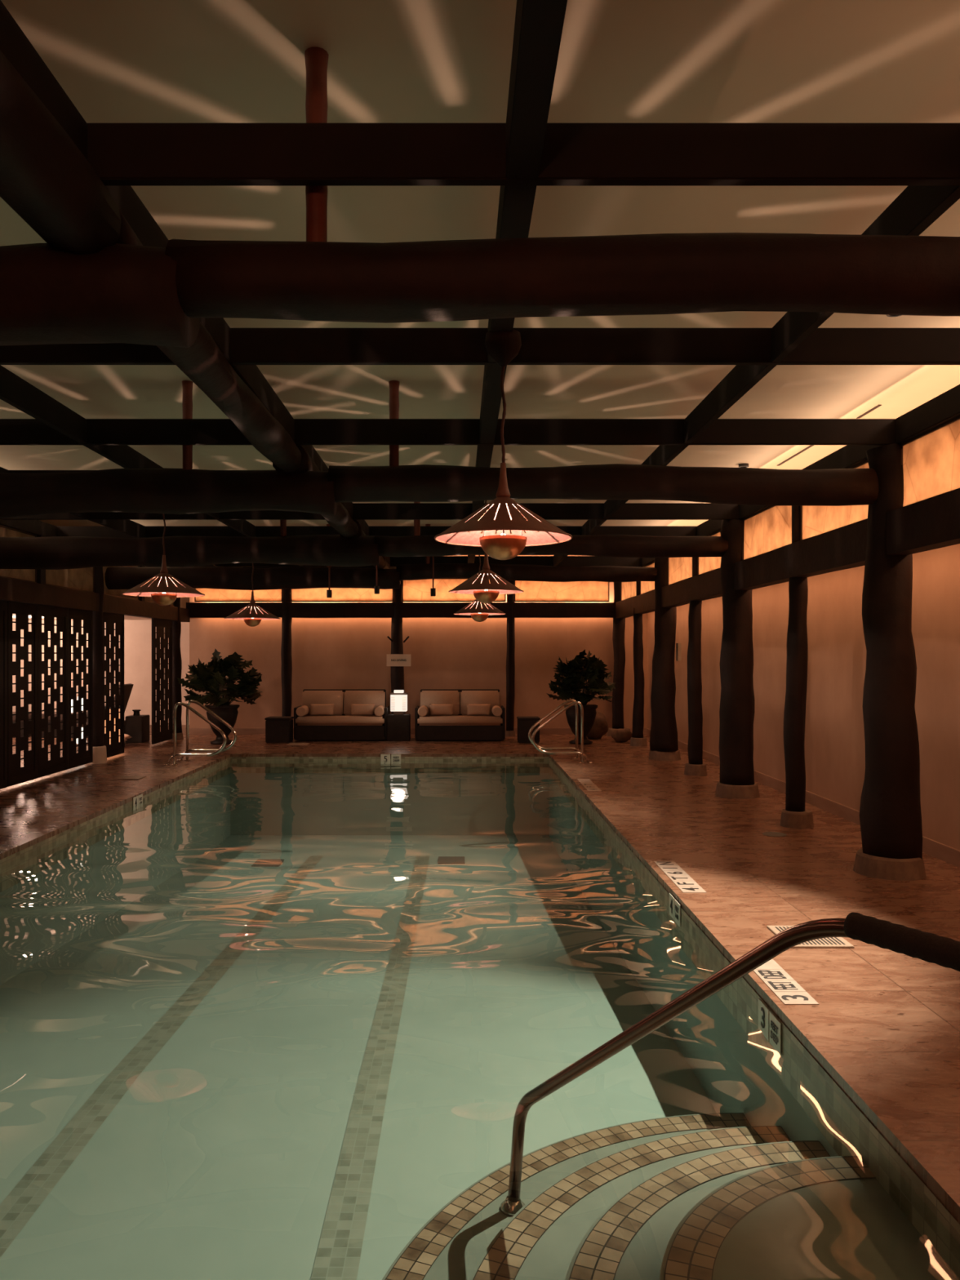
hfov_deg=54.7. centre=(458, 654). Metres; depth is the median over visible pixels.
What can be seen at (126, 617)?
ceiling
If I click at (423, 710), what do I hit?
bolster
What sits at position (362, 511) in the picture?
joist
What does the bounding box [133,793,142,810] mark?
depth marker
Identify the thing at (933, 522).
beam
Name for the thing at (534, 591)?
window
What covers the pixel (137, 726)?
vase
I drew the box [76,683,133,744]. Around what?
lounge chair
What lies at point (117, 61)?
ceiling
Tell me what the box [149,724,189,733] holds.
baseboard
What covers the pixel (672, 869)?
depth marker
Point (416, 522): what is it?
pole
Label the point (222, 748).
rails
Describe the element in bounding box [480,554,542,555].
joist
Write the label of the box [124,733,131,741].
pile
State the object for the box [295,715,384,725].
seat cushion
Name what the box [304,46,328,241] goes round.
pole
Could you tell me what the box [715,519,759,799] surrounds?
column
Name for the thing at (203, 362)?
log
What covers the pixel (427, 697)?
cushion
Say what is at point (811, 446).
ceiling vent
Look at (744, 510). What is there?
wall plate
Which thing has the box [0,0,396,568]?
joist
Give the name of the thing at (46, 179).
log
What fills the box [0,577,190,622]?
beam
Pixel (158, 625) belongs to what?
lattice screen
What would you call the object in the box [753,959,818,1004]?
depth marker
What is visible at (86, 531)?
joist
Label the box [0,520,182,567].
wall plate
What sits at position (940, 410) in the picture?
wall plate
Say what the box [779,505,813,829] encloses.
column
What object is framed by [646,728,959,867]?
baseboard
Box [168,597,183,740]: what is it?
column
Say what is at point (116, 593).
window
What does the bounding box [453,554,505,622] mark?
pendant lamp
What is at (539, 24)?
joist
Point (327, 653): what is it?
wall
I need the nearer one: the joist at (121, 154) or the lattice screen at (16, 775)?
the joist at (121, 154)
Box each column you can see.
[86,566,106,764]
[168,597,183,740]
[280,589,292,716]
[391,580,404,713]
[505,580,515,736]
[606,582,630,736]
[630,581,647,746]
[648,557,680,760]
[684,556,706,776]
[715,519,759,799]
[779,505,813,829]
[853,443,926,880]
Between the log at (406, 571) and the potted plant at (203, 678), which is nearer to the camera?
the log at (406, 571)
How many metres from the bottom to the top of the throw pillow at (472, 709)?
0.213 m
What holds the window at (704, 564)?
attached to the beam at (933, 522)
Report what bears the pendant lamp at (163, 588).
hanging from the joist at (18, 393)
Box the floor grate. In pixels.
[766,925,854,947]
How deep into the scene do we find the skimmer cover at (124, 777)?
11.64 m
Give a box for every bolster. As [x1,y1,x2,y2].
[296,705,309,716]
[373,705,384,716]
[417,705,428,716]
[491,705,502,716]
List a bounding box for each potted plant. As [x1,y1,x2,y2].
[177,648,262,744]
[547,648,615,744]
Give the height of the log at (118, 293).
0.379 m
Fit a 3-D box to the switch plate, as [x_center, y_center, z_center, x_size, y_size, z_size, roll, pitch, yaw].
[3.235,-0.037,13.548,0.050,0.253,0.302,0,0,0]
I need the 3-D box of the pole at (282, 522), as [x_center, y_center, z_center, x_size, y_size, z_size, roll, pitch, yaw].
[-1.930,-1.610,10.200,0.078,0.660,0.076,0,0,0]
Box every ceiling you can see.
[0,0,959,526]
[12,613,151,619]
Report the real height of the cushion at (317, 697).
0.455 m
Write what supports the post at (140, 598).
on the beam at (11, 589)
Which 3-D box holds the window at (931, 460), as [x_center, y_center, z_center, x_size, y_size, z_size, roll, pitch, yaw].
[3.090,-1.236,5.655,0.030,0.463,1.630,0,0,0]
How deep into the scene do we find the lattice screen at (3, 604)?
10.59 m
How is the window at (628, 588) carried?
attached to the beam at (933, 522)
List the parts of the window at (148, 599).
pane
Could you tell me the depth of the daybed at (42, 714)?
17.31 m
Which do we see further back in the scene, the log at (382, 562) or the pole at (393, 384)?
the log at (382, 562)
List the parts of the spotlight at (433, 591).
rod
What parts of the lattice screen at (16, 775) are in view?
lattice panel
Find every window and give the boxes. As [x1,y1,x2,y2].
[0,524,36,582]
[45,567,94,592]
[102,565,138,599]
[144,565,173,606]
[194,588,281,601]
[291,587,392,601]
[403,577,506,601]
[514,580,608,601]
[621,581,635,599]
[640,561,654,594]
[667,557,692,585]
[697,530,720,575]
[742,505,791,559]
[800,459,869,540]
[901,415,959,506]
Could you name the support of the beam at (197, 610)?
attached to the column at (286, 647)
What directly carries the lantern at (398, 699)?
on the pedestal
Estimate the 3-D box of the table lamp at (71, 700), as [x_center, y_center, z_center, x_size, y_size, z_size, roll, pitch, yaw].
[-6.920,1.170,16.500,0.160,0.760,0.160,0,0,0]
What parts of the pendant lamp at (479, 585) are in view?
lamp shade, lamp shade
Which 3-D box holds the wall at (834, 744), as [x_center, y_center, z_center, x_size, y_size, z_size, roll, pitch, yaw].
[3.735,-0.195,8.025,0.150,3.490,21.050,0,0,0]
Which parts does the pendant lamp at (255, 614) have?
lamp shade, lamp shade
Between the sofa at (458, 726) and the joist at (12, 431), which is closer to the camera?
the joist at (12, 431)
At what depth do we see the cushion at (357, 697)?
17.10 m
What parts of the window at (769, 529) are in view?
frame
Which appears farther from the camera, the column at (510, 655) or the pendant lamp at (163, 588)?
the column at (510, 655)
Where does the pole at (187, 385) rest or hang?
hanging from the ceiling at (117, 61)
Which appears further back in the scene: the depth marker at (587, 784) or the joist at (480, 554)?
the joist at (480, 554)
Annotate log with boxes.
[0,49,120,254]
[0,243,199,347]
[0,467,337,518]
[0,534,380,569]
[104,566,399,590]
[116,209,301,471]
[164,232,959,323]
[272,444,358,537]
[328,463,878,506]
[340,520,385,568]
[373,534,728,557]
[373,556,400,584]
[396,563,657,582]
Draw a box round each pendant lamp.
[122,513,204,605]
[223,563,280,626]
[434,328,572,559]
[448,500,524,603]
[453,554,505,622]
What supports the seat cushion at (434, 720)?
on the sofa at (458, 726)
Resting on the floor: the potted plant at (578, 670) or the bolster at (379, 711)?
the potted plant at (578, 670)
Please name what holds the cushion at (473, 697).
on the sofa at (458, 726)
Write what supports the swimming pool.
in the floor
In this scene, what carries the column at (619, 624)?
on the floor
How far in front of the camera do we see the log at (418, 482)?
6.50 m
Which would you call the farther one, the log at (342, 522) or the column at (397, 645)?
the column at (397, 645)
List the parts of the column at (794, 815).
post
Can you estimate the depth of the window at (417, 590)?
17.78 m
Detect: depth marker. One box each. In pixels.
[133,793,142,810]
[380,754,400,764]
[577,778,601,791]
[653,861,706,893]
[669,893,680,927]
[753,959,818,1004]
[758,998,781,1055]
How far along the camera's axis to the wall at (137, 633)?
18.40 m
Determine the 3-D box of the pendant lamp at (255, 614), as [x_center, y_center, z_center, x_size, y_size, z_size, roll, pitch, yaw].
[-2.610,-0.915,11.740,0.698,1.120,0.698,0,0,-34]
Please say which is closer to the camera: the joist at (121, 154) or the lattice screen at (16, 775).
the joist at (121, 154)
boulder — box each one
[586,710,608,739]
[611,728,631,742]
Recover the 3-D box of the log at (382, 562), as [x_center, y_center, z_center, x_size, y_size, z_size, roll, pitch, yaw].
[-1.191,-1.369,11.925,0.230,0.250,3.556,0,0,0]
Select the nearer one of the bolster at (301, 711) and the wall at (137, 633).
the bolster at (301, 711)
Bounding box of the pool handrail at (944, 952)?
[500,911,959,1216]
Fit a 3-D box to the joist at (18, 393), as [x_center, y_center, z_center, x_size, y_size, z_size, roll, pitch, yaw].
[-2.620,-1.558,7.650,0.050,0.171,20.300,0,0,0]
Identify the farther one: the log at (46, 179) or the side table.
the side table
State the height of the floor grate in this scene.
0.010 m
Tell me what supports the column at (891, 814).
on the floor
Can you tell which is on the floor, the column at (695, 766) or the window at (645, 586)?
the column at (695, 766)
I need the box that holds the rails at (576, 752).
[528,699,592,763]
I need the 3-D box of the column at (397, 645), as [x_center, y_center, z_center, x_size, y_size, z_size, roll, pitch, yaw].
[-1.170,0.033,17.750,0.324,3.034,0.324,0,0,0]
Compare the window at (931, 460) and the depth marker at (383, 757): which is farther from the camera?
the depth marker at (383, 757)
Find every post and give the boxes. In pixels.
[36,535,45,584]
[138,565,144,601]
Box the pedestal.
[386,713,410,741]
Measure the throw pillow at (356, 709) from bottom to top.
0.213 m
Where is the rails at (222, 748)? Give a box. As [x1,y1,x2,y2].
[163,700,236,765]
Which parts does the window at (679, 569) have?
frame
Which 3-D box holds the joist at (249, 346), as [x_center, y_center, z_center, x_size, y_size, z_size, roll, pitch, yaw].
[-1.110,-1.558,4.690,8.380,0.175,0.046,0,0,0]
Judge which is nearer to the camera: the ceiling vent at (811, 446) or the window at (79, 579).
the ceiling vent at (811, 446)
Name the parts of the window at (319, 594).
frame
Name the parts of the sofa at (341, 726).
arm, arm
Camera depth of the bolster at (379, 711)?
16.61 m
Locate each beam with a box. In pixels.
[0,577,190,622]
[186,602,615,617]
[615,488,959,617]
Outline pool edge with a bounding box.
[196,760,554,778]
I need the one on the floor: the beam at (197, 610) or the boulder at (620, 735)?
the boulder at (620, 735)
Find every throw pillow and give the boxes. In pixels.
[309,703,333,715]
[350,703,374,715]
[429,703,453,715]
[466,703,490,715]
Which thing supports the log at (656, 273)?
attached to the column
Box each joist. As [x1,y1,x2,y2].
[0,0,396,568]
[0,328,959,364]
[0,364,302,566]
[0,418,895,444]
[0,466,243,567]
[0,502,742,519]
[8,470,92,473]
[57,526,696,537]
[87,123,959,186]
[150,555,641,566]
[467,0,567,563]
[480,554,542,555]
[553,186,959,566]
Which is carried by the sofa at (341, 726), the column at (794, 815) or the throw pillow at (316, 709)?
the throw pillow at (316, 709)
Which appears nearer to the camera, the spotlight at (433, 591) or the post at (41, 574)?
the post at (41, 574)
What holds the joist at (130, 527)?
attached to the wall plate
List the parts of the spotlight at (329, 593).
rod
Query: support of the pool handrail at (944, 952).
attached to the swimming pool
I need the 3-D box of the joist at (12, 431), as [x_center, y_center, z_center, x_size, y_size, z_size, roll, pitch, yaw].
[-1.110,-1.558,6.490,8.380,0.175,0.046,0,0,0]
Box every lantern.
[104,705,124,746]
[390,689,408,715]
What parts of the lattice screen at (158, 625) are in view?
lattice panel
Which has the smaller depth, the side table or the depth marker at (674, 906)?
the depth marker at (674, 906)
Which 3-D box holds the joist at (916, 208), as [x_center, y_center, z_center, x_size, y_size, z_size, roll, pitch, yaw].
[1.595,-1.558,7.650,0.050,0.171,20.300,0,0,0]
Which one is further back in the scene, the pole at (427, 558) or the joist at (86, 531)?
the pole at (427, 558)
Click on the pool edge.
(483, 762)
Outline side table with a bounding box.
[264,716,293,742]
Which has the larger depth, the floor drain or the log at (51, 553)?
the log at (51, 553)
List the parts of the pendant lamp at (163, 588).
lamp shade, lamp shade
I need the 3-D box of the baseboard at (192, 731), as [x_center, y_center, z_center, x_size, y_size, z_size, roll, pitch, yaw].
[-0.800,1.490,18.040,8.880,0.120,0.020,0,0,0]
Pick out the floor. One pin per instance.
(884, 1026)
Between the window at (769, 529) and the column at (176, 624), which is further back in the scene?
the column at (176, 624)
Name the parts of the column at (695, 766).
post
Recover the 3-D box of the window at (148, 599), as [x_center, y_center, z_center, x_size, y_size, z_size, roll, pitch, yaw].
[-5.200,-1.171,16.075,0.030,0.593,1.650,0,0,0]
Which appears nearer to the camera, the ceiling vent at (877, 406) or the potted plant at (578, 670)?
the ceiling vent at (877, 406)
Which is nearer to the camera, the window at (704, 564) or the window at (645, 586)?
the window at (704, 564)
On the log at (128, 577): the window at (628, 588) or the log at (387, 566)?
the log at (387, 566)
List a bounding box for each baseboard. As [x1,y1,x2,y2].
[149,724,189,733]
[189,728,646,734]
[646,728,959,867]
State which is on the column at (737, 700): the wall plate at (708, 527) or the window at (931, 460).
the wall plate at (708, 527)
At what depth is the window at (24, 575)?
10.92 m
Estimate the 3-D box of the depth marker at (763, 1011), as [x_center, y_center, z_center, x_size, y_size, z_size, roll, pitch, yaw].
[1.394,1.670,4.173,0.007,0.140,0.294,0,0,0]
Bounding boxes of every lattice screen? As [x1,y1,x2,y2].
[0,600,7,789]
[7,600,37,786]
[37,604,67,777]
[67,608,93,768]
[102,612,124,757]
[151,617,172,744]
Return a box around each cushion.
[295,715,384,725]
[302,690,343,715]
[343,690,385,715]
[417,715,502,725]
[420,690,459,715]
[460,690,499,715]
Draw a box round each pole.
[182,380,193,469]
[280,520,286,536]
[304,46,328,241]
[388,380,399,466]
[413,502,420,535]
[425,524,430,564]
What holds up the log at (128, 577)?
hanging from the pole
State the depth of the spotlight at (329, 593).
11.88 m
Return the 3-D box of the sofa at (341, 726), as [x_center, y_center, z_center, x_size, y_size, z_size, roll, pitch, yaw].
[-2.130,1.087,16.940,1.680,0.885,0.780,0,0,0]
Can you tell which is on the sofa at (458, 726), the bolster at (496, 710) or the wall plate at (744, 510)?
the bolster at (496, 710)
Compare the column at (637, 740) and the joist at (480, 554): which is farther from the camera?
the column at (637, 740)
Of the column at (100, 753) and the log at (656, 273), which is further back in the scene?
the column at (100, 753)
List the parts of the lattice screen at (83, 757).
lattice panel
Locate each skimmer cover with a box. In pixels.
[114,775,146,779]
[286,742,310,745]
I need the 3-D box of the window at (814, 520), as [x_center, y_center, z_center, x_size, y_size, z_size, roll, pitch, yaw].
[3.090,-1.236,7.545,0.030,0.463,1.630,0,0,0]
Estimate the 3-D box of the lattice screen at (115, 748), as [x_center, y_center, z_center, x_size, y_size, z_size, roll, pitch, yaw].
[-5.200,0.450,13.930,0.032,2.140,0.900,0,0,0]
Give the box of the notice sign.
[386,653,410,666]
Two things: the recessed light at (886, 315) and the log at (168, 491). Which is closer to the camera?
the recessed light at (886, 315)
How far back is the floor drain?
7.98 m
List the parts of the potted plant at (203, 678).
stem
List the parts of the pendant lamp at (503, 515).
lamp shade, lamp shade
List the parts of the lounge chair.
backrest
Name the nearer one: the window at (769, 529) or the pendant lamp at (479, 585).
the pendant lamp at (479, 585)
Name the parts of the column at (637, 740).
post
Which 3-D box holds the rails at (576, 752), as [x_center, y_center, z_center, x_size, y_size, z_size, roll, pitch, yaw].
[1.475,1.113,13.550,0.881,0.898,0.690,0,0,0]
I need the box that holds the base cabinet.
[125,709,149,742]
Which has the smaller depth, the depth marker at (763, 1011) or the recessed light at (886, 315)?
the depth marker at (763, 1011)
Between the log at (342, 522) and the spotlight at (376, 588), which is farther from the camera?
the spotlight at (376, 588)
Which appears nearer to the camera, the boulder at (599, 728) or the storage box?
the storage box
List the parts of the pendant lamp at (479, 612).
lamp shade, lamp shade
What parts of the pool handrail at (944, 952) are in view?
rail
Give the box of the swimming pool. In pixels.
[0,756,959,1279]
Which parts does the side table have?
lid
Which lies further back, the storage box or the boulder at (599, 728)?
the boulder at (599, 728)
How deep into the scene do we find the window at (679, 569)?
13.03 m
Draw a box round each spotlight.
[326,565,332,597]
[373,564,379,594]
[430,555,435,596]
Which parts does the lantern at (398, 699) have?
frame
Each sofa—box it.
[293,688,389,740]
[414,688,505,740]
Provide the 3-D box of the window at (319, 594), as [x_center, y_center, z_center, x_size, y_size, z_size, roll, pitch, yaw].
[-2.235,-1.240,17.780,1.970,0.456,0.030,0,0,0]
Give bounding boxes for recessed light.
[738,462,748,467]
[886,315,901,316]
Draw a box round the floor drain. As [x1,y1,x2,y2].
[762,831,786,836]
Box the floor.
[0,733,959,1224]
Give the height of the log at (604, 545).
0.255 m
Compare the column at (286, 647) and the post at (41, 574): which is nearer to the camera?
the post at (41, 574)
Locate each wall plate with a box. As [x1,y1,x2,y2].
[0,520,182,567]
[696,520,721,536]
[738,504,770,519]
[802,444,884,469]
[895,384,959,443]
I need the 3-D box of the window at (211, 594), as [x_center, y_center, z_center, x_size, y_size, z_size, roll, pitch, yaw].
[-4.220,-1.240,17.780,1.680,0.456,0.030,0,0,0]
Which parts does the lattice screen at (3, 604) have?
lattice panel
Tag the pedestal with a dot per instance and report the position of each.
(398, 726)
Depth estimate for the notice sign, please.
17.59 m
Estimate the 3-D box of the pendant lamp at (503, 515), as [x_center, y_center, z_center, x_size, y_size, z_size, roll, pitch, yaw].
[0.205,-0.962,4.300,0.640,1.046,0.640,0,0,0]
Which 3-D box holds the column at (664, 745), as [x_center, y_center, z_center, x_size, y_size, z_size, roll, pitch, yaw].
[3.060,0.031,13.800,0.475,3.037,0.475,0,0,0]
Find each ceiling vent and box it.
[777,444,813,466]
[856,404,881,418]
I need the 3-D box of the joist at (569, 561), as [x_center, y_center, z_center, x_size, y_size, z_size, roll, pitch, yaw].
[-1.110,-1.558,15.490,8.380,0.175,0.046,0,0,0]
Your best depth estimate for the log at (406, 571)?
13.70 m
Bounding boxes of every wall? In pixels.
[12,597,189,724]
[189,555,647,728]
[647,543,959,850]
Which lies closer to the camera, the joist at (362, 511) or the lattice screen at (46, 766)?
the joist at (362, 511)
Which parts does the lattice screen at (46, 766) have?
lattice panel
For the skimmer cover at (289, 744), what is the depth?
15.99 m
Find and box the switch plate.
[675,643,681,661]
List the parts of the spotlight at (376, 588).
rod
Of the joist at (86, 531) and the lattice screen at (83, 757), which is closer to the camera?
the joist at (86, 531)
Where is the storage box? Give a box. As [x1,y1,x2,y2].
[516,716,540,742]
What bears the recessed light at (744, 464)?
in the ceiling at (117, 61)
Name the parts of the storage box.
lid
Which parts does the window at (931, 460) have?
frame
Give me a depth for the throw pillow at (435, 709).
16.90 m

